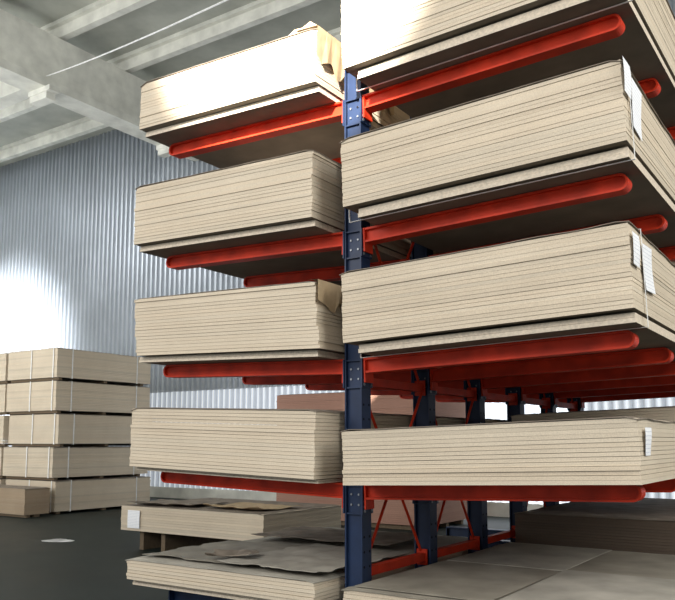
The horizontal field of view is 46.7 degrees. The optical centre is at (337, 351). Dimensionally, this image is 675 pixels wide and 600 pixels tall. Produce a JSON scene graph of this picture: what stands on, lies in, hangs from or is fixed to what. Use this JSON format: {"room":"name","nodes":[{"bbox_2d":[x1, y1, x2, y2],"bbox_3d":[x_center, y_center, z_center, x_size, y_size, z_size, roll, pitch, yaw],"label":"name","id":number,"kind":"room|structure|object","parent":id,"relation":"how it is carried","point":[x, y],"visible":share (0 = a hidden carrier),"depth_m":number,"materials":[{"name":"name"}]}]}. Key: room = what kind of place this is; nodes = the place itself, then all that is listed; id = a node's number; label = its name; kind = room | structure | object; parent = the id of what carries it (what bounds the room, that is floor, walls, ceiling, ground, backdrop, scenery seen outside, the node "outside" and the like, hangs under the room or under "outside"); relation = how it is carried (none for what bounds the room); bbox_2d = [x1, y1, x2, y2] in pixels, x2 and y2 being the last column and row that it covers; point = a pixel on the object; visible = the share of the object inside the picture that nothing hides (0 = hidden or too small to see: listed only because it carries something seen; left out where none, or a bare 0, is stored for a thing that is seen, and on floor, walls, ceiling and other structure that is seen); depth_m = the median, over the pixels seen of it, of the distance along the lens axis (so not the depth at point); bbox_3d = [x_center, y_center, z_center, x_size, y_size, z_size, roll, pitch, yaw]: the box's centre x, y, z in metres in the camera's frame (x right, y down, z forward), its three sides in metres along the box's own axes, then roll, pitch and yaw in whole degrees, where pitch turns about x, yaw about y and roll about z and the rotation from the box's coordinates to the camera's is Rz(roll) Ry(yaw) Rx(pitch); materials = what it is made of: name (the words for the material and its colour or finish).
{"room":"lumber warehouse","nodes":[
{"label":"lumber warehouse","id":0,"kind":"room"},
{"bbox_2d":[0,0,341,167],"bbox_3d":[-5.952,-8.917,10.074,38.000,0.200,24.300,-4,-8,34],"label":"ceiling","id":1,"kind":"structure","parent":0,"point":[154,16],"depth_m":19.05,"materials":[{"name":"paint"}]},
{"bbox_2d":[40,0,155,40],"bbox_3d":[-2.132,-7.985,15.690,38.000,0.380,0.400,-4,-8,34],"label":"beam","id":2,"kind":"structure","parent":1,"relation":"attached to","point":[100,12],"depth_m":17.94,"materials":[{"name":"concrete"}]},
{"bbox_2d":[0,0,320,122],"bbox_3d":[-1.016,-7.797,17.339,38.000,0.380,0.400,-4,-8,34],"label":"ceiling beam","id":3,"kind":"structure","parent":1,"relation":"attached to","point":[257,12],"depth_m":18.78,"materials":[{"name":"concrete"}]},
{"bbox_2d":[0,27,341,162],"bbox_3d":[0.099,-7.609,18.989,38.000,0.380,0.400,-4,-8,34],"label":"beam","id":4,"kind":"structure","parent":1,"relation":"attached to","point":[85,125],"depth_m":24.99,"materials":[{"name":"concrete"}]},
{"bbox_2d":[0,497,509,599],"bbox_3d":[-5.952,2.708,8.749,38.000,0.200,24.300,-4,-8,34],"label":"floor","id":5,"kind":"structure","parent":0,"point":[92,566],"depth_m":10.98,"materials":[{"name":"concrete"}]},
{"bbox_2d":[0,478,9,484],"bbox_3d":[-7.830,3.492,19.754,1.858,0.732,2.782,-4,-8,34],"label":"pack","id":6,"kind":"object","parent":5,"relation":"on","point":[2,480],"visible":0.02,"depth_m":18.22,"materials":[{"name":"brown wood"}]},
{"bbox_2d":[0,446,46,477],"bbox_3d":[-7.841,2.758,19.833,1.858,0.732,2.782,-4,-8,34],"label":"pack","id":7,"kind":"object","parent":6,"relation":"on","point":[1,447],"visible":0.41,"depth_m":18.24,"materials":[{"name":"brown wood"}]},
{"bbox_2d":[0,415,20,445],"bbox_3d":[-7.827,2.027,19.935,1.858,0.732,2.782,-4,-8,34],"label":"pack","id":8,"kind":"object","parent":7,"relation":"on","point":[4,419],"visible":0.12,"depth_m":18.36,"materials":[{"name":"brown wood"}]},
{"bbox_2d":[0,384,53,414],"bbox_3d":[-7.829,1.295,20.034,1.858,0.732,2.782,-4,-8,34],"label":"pack","id":9,"kind":"object","parent":8,"relation":"on","point":[3,387],"visible":0.07,"depth_m":18.45,"materials":[{"name":"brown wood"}]},
{"bbox_2d":[0,353,10,383],"bbox_3d":[-7.842,0.561,20.111,1.858,0.732,2.782,-4,-8,34],"label":"pack","id":10,"kind":"object","parent":9,"relation":"on","point":[4,357],"visible":0.09,"depth_m":18.54,"materials":[{"name":"brown wood"}]},
{"bbox_2d":[0,485,49,517],"bbox_3d":[-7.612,3.283,17.385,3.020,0.611,0.620,-4,-8,34],"label":"stack","id":11,"kind":"object","parent":5,"relation":"on","point":[15,501],"visible":1,"depth_m":16.57,"materials":[{"name":"brown wood"}]},
{"bbox_2d":[41,539,73,541],"bbox_3d":[-4.489,3.033,12.557,0.584,0.012,0.453,-4,-8,34],"label":"paper scrap","id":12,"kind":"object","parent":5,"relation":"on","point":[50,540],"visible":1,"depth_m":12.55,"materials":[{"name":"white paper"}]},
{"bbox_2d":[5,475,149,513],"bbox_3d":[-6.171,3.373,18.709,1.858,0.732,2.782,-4,-8,34],"label":"pack","id":13,"kind":"object","parent":5,"relation":"on","point":[70,493],"visible":0.62,"depth_m":17.96,"materials":[{"name":"brown wood"}]},
{"bbox_2d":[3,446,147,479],"bbox_3d":[-6.240,2.635,18.753,1.858,0.732,2.782,-4,-8,34],"label":"pack","id":14,"kind":"object","parent":13,"relation":"on","point":[20,462],"visible":0.88,"depth_m":17.82,"materials":[{"name":"brown wood"}]},
{"bbox_2d":[8,413,152,446],"bbox_3d":[-6.160,1.907,18.882,1.858,0.732,2.782,-4,-8,34],"label":"pack","id":15,"kind":"object","parent":14,"relation":"on","point":[49,430],"visible":0.91,"depth_m":17.93,"materials":[{"name":"brown wood"}]},
{"bbox_2d":[6,380,149,415],"bbox_3d":[-6.230,1.169,18.926,1.858,0.732,2.782,-4,-8,34],"label":"pack","id":16,"kind":"object","parent":15,"relation":"on","point":[54,396],"visible":0.99,"depth_m":18.04,"materials":[{"name":"brown wood"}]},
{"bbox_2d":[7,347,150,386],"bbox_3d":[-6.231,0.436,19.009,1.858,0.732,2.782,-4,-8,34],"label":"pack","id":17,"kind":"object","parent":16,"relation":"on","point":[48,364],"visible":0.98,"depth_m":18.11,"materials":[{"name":"brown wood"}]},
{"bbox_2d":[121,498,340,551],"bbox_3d":[-1.604,2.615,11.709,2.770,0.652,1.865,-4,-8,34],"label":"pack","id":18,"kind":"object","parent":5,"relation":"on","point":[167,527],"visible":0.62,"depth_m":11.12,"materials":[{"name":"brown wood"}]},
{"bbox_2d":[127,499,229,505],"bbox_3d":[-2.378,2.251,11.717,1.254,0.050,0.968,-3,-7,27],"label":"sheet","id":19,"kind":"object","parent":18,"relation":"on","point":[159,501],"visible":0.99,"depth_m":11.78,"materials":[{"name":"grey paper"}]},
{"bbox_2d":[203,502,299,509],"bbox_3d":[-1.212,2.176,11.118,1.149,0.066,0.957,-5,-8,38],"label":"sheet","id":20,"kind":"object","parent":18,"relation":"on","point":[240,505],"visible":1,"depth_m":11.12,"materials":[{"name":"beige paper"}]},
{"bbox_2d":[150,486,542,516],"bbox_3d":[0.668,3.575,18.567,38.000,0.300,0.160,-4,-8,34],"label":"baseboard","id":21,"kind":"structure","parent":5,"relation":"on","point":[497,509],"depth_m":20.83,"materials":[{"name":"concrete"}]},
{"bbox_2d":[276,493,466,529],"bbox_3d":[0.673,2.971,15.575,3.420,0.821,1.822,-4,-8,34],"label":"pack","id":22,"kind":"object","parent":5,"relation":"on","point":[394,516],"visible":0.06,"depth_m":14.48,"materials":[{"name":"brown wood"}]},
{"bbox_3d":[0.674,2.116,15.673,3.420,0.822,1.820,-4,-8,34],"label":"pack","id":23,"kind":"object","parent":22,"relation":"on","visible":0},
{"bbox_2d":[276,392,465,426],"bbox_3d":[0.674,1.262,15.771,3.420,0.821,1.820,-4,-8,34],"label":"pack","id":24,"kind":"object","parent":23,"relation":"on","point":[388,404],"visible":0.41,"depth_m":15.14,"materials":[{"name":"brown wood"}]},
{"bbox_2d":[160,14,674,599],"bbox_3d":[1.536,0.303,7.572,3.784,4.312,5.240,-4,-8,34],"label":"rack","id":25,"kind":"object","parent":5,"relation":"on","point":[569,382],"visible":0.44,"depth_m":5.65,"materials":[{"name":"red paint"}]},
{"bbox_2d":[134,279,377,364],"bbox_3d":[-0.122,-0.079,6.969,1.854,0.578,2.776,-4,-8,34],"label":"pack","id":26,"kind":"object","parent":25,"relation":"on","point":[301,321],"visible":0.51,"depth_m":5.71},
{"bbox_2d":[139,21,409,168],"bbox_3d":[-0.131,-1.950,7.189,1.847,0.526,2.776,-4,-8,34],"label":"pack","id":27,"kind":"object","parent":25,"relation":"on","point":[302,70],"visible":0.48,"depth_m":6.10},
{"bbox_2d":[134,150,439,285],"bbox_3d":[-0.157,-1.006,7.102,1.835,0.598,2.770,-4,-8,34],"label":"pack","id":28,"kind":"object","parent":25,"relation":"on","point":[299,194],"visible":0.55,"depth_m":5.94},
{"bbox_2d":[125,527,467,599],"bbox_3d":[-0.142,1.798,6.773,1.831,0.214,2.770,-4,-8,34],"label":"pack","id":29,"kind":"object","parent":25,"relation":"on","point":[223,580],"visible":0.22,"depth_m":5.69},
{"bbox_2d":[142,540,300,564],"bbox_3d":[-0.869,1.632,6.424,1.011,0.030,1.140,-4,-8,31],"label":"sheet","id":30,"kind":"object","parent":29,"relation":"on","point":[197,553],"visible":0.59,"depth_m":6.52,"materials":[{"name":"grey paper"}]},
{"bbox_2d":[205,549,258,556],"bbox_3d":[-0.797,1.534,5.964,0.375,0.041,0.235,-1,-7,12],"label":"sheet","id":31,"kind":"object","parent":30,"relation":"on","point":[217,552],"visible":1,"depth_m":5.98,"materials":[{"name":"beige paper"}]},
{"bbox_2d":[218,543,409,571],"bbox_3d":[-0.156,1.563,5.971,0.991,0.022,1.251,-5,-8,36],"label":"sheet","id":32,"kind":"object","parent":29,"relation":"on","point":[316,557],"visible":0.82,"depth_m":5.89,"materials":[{"name":"grey paper"}]},
{"bbox_2d":[252,526,413,545],"bbox_3d":[0.037,1.680,7.181,1.437,0.028,0.954,-4,-8,30],"label":"sheet","id":33,"kind":"object","parent":29,"relation":"on","point":[315,533],"visible":0.83,"depth_m":7.19,"materials":[{"name":"grey paper"}]},
{"bbox_2d":[129,407,465,483],"bbox_3d":[-0.133,0.791,6.881,1.836,0.559,2.770,-4,-8,34],"label":"pack","id":34,"kind":"object","parent":25,"relation":"on","point":[309,451],"visible":0.8,"depth_m":5.64},
{"bbox_2d":[485,419,506,422],"bbox_3d":[1.540,1.071,9.356,1.835,0.563,2.770,-4,-8,34],"label":"pack","id":35,"kind":"object","parent":25,"relation":"on","point":[486,420],"visible":0.09,"depth_m":7.86},
{"bbox_2d":[339,57,674,253],"bbox_3d":[1.565,-1.143,5.938,1.910,0.630,2.795,-4,-8,34],"label":"pack","id":36,"kind":"object","parent":25,"relation":"on","point":[594,121],"visible":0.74,"depth_m":4.85,"materials":[{"name":"wood"}]},
{"bbox_2d":[340,221,674,367],"bbox_3d":[1.572,-0.221,5.843,1.910,0.625,2.770,-4,-8,34],"label":"pack","id":37,"kind":"object","parent":25,"relation":"on","point":[608,277],"visible":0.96,"depth_m":4.64,"materials":[{"name":"wood"}]},
{"bbox_2d":[340,416,674,484],"bbox_3d":[1.574,0.733,5.734,1.904,0.435,2.771,-4,-8,34],"label":"pack","id":38,"kind":"object","parent":25,"relation":"on","point":[522,452],"visible":1,"depth_m":4.51,"materials":[{"name":"wood"}]},
{"bbox_2d":[341,0,674,127],"bbox_3d":[1.571,-2.161,6.065,1.913,0.710,2.770,-4,-8,34],"label":"pack","id":39,"kind":"object","parent":25,"relation":"on","point":[386,43],"visible":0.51,"depth_m":5.19},
{"bbox_2d":[341,544,674,599],"bbox_3d":[1.578,1.677,5.623,1.885,0.193,2.770,-4,-8,34],"label":"pack","id":40,"kind":"object","parent":25,"relation":"on","point":[640,564],"visible":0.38,"depth_m":5.71},
{"bbox_2d":[355,560,560,599],"bbox_3d":[0.855,1.538,5.310,0.920,0.006,1.300,-4,-8,34],"label":"sheet","id":41,"kind":"object","parent":40,"relation":"on","point":[445,578],"visible":1,"depth_m":5.21,"materials":[{"name":"beige wood"}]},
{"bbox_2d":[449,542,611,570],"bbox_3d":[1.605,1.662,6.401,0.920,0.006,1.300,-4,-8,34],"label":"sheet","id":42,"kind":"object","parent":40,"relation":"on","point":[526,555],"visible":1,"depth_m":6.29,"materials":[{"name":"beige wood"}]},
{"bbox_2d":[500,570,674,599],"bbox_3d":[1.646,1.484,4.841,0.880,0.006,1.360,-4,-8,33],"label":"sheet","id":43,"kind":"object","parent":40,"relation":"on","point":[566,584],"visible":1,"depth_m":4.93,"materials":[{"name":"beige wood"}]},
{"bbox_2d":[511,406,674,448],"bbox_3d":[3.246,0.923,8.219,1.910,0.620,2.770,-4,-8,34],"label":"pack","id":44,"kind":"object","parent":25,"relation":"on","point":[665,412],"visible":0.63,"depth_m":7.14},
{"bbox_2d":[515,498,674,554],"bbox_3d":[3.251,1.832,8.112,1.885,0.448,2.770,-4,-8,34],"label":"pack","id":45,"kind":"object","parent":25,"relation":"on","point":[647,525],"visible":0.8,"depth_m":7.21},
{"bbox_2d":[0,0,674,392],"bbox_3d":[0.639,-3.485,19.327,38.000,8.500,0.065,-4,-8,34],"label":"wall","id":46,"kind":"structure","parent":0,"point":[73,272],"depth_m":25.25,"materials":[{"name":"metal"}]},
{"bbox_2d":[0,81,28,109],"bbox_3d":[-12.332,-6.062,21.884,12.440,0.600,0.400,-4,-8,34],"label":"beam","id":47,"kind":"structure","parent":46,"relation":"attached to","point":[10,95],"depth_m":18.77,"materials":[{"name":"concrete"}]},
{"bbox_2d":[28,84,59,106],"bbox_3d":[-6.829,-5.944,18.149,0.800,0.280,0.280,-4,-8,34],"label":"beam","id":48,"kind":"structure","parent":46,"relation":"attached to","point":[44,95],"depth_m":18.04,"materials":[{"name":"concrete"}]},
{"bbox_2d":[0,9,197,161],"bbox_3d":[-10.597,-7.371,12.821,0.630,1.350,23.940,-4,-8,34],"label":"beam","id":49,"kind":"structure","parent":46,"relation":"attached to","point":[96,89],"depth_m":18.66,"materials":[{"name":"concrete"}]},
{"bbox_2d":[46,0,227,76],"bbox_3d":[-2.599,-4.996,11.770,0.024,4.132,14.585,4,-8,-34],"label":"cable","id":50,"kind":"object","parent":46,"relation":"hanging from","point":[223,1],"visible":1,"depth_m":12.28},
{"bbox_2d":[156,144,171,157],"bbox_3d":[-4.598,-5.568,21.448,0.800,0.280,0.280,-4,-8,34],"label":"trim","id":51,"kind":"structure","parent":46,"relation":"attached to","point":[163,151],"depth_m":21.46,"materials":[{"name":"concrete"}]},
{"bbox_2d":[140,386,344,491],"bbox_3d":[-6.914,2.654,23.736,19.800,2.700,0.065,-4,-8,34],"label":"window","id":52,"kind":"structure","parent":46,"relation":"in","point":[266,397],"depth_m":21.38,"materials":[{"name":"grey metal"}]},
{"bbox_2d":[485,403,567,503],"bbox_3d":[3.129,1.890,17.031,4.400,2.700,0.065,-4,-8,34],"label":"window","id":53,"kind":"structure","parent":46,"relation":"in","point":[492,410],"depth_m":16.77,"materials":[{"name":"grey"}]},
{"bbox_2d":[584,397,674,498],"bbox_3d":[10.682,1.315,11.988,13.800,2.700,0.065,-4,-8,34],"label":"window","id":54,"kind":"structure","parent":46,"relation":"in","point":[656,402],"depth_m":15.24,"materials":[{"name":"grey metal"}]}
]}

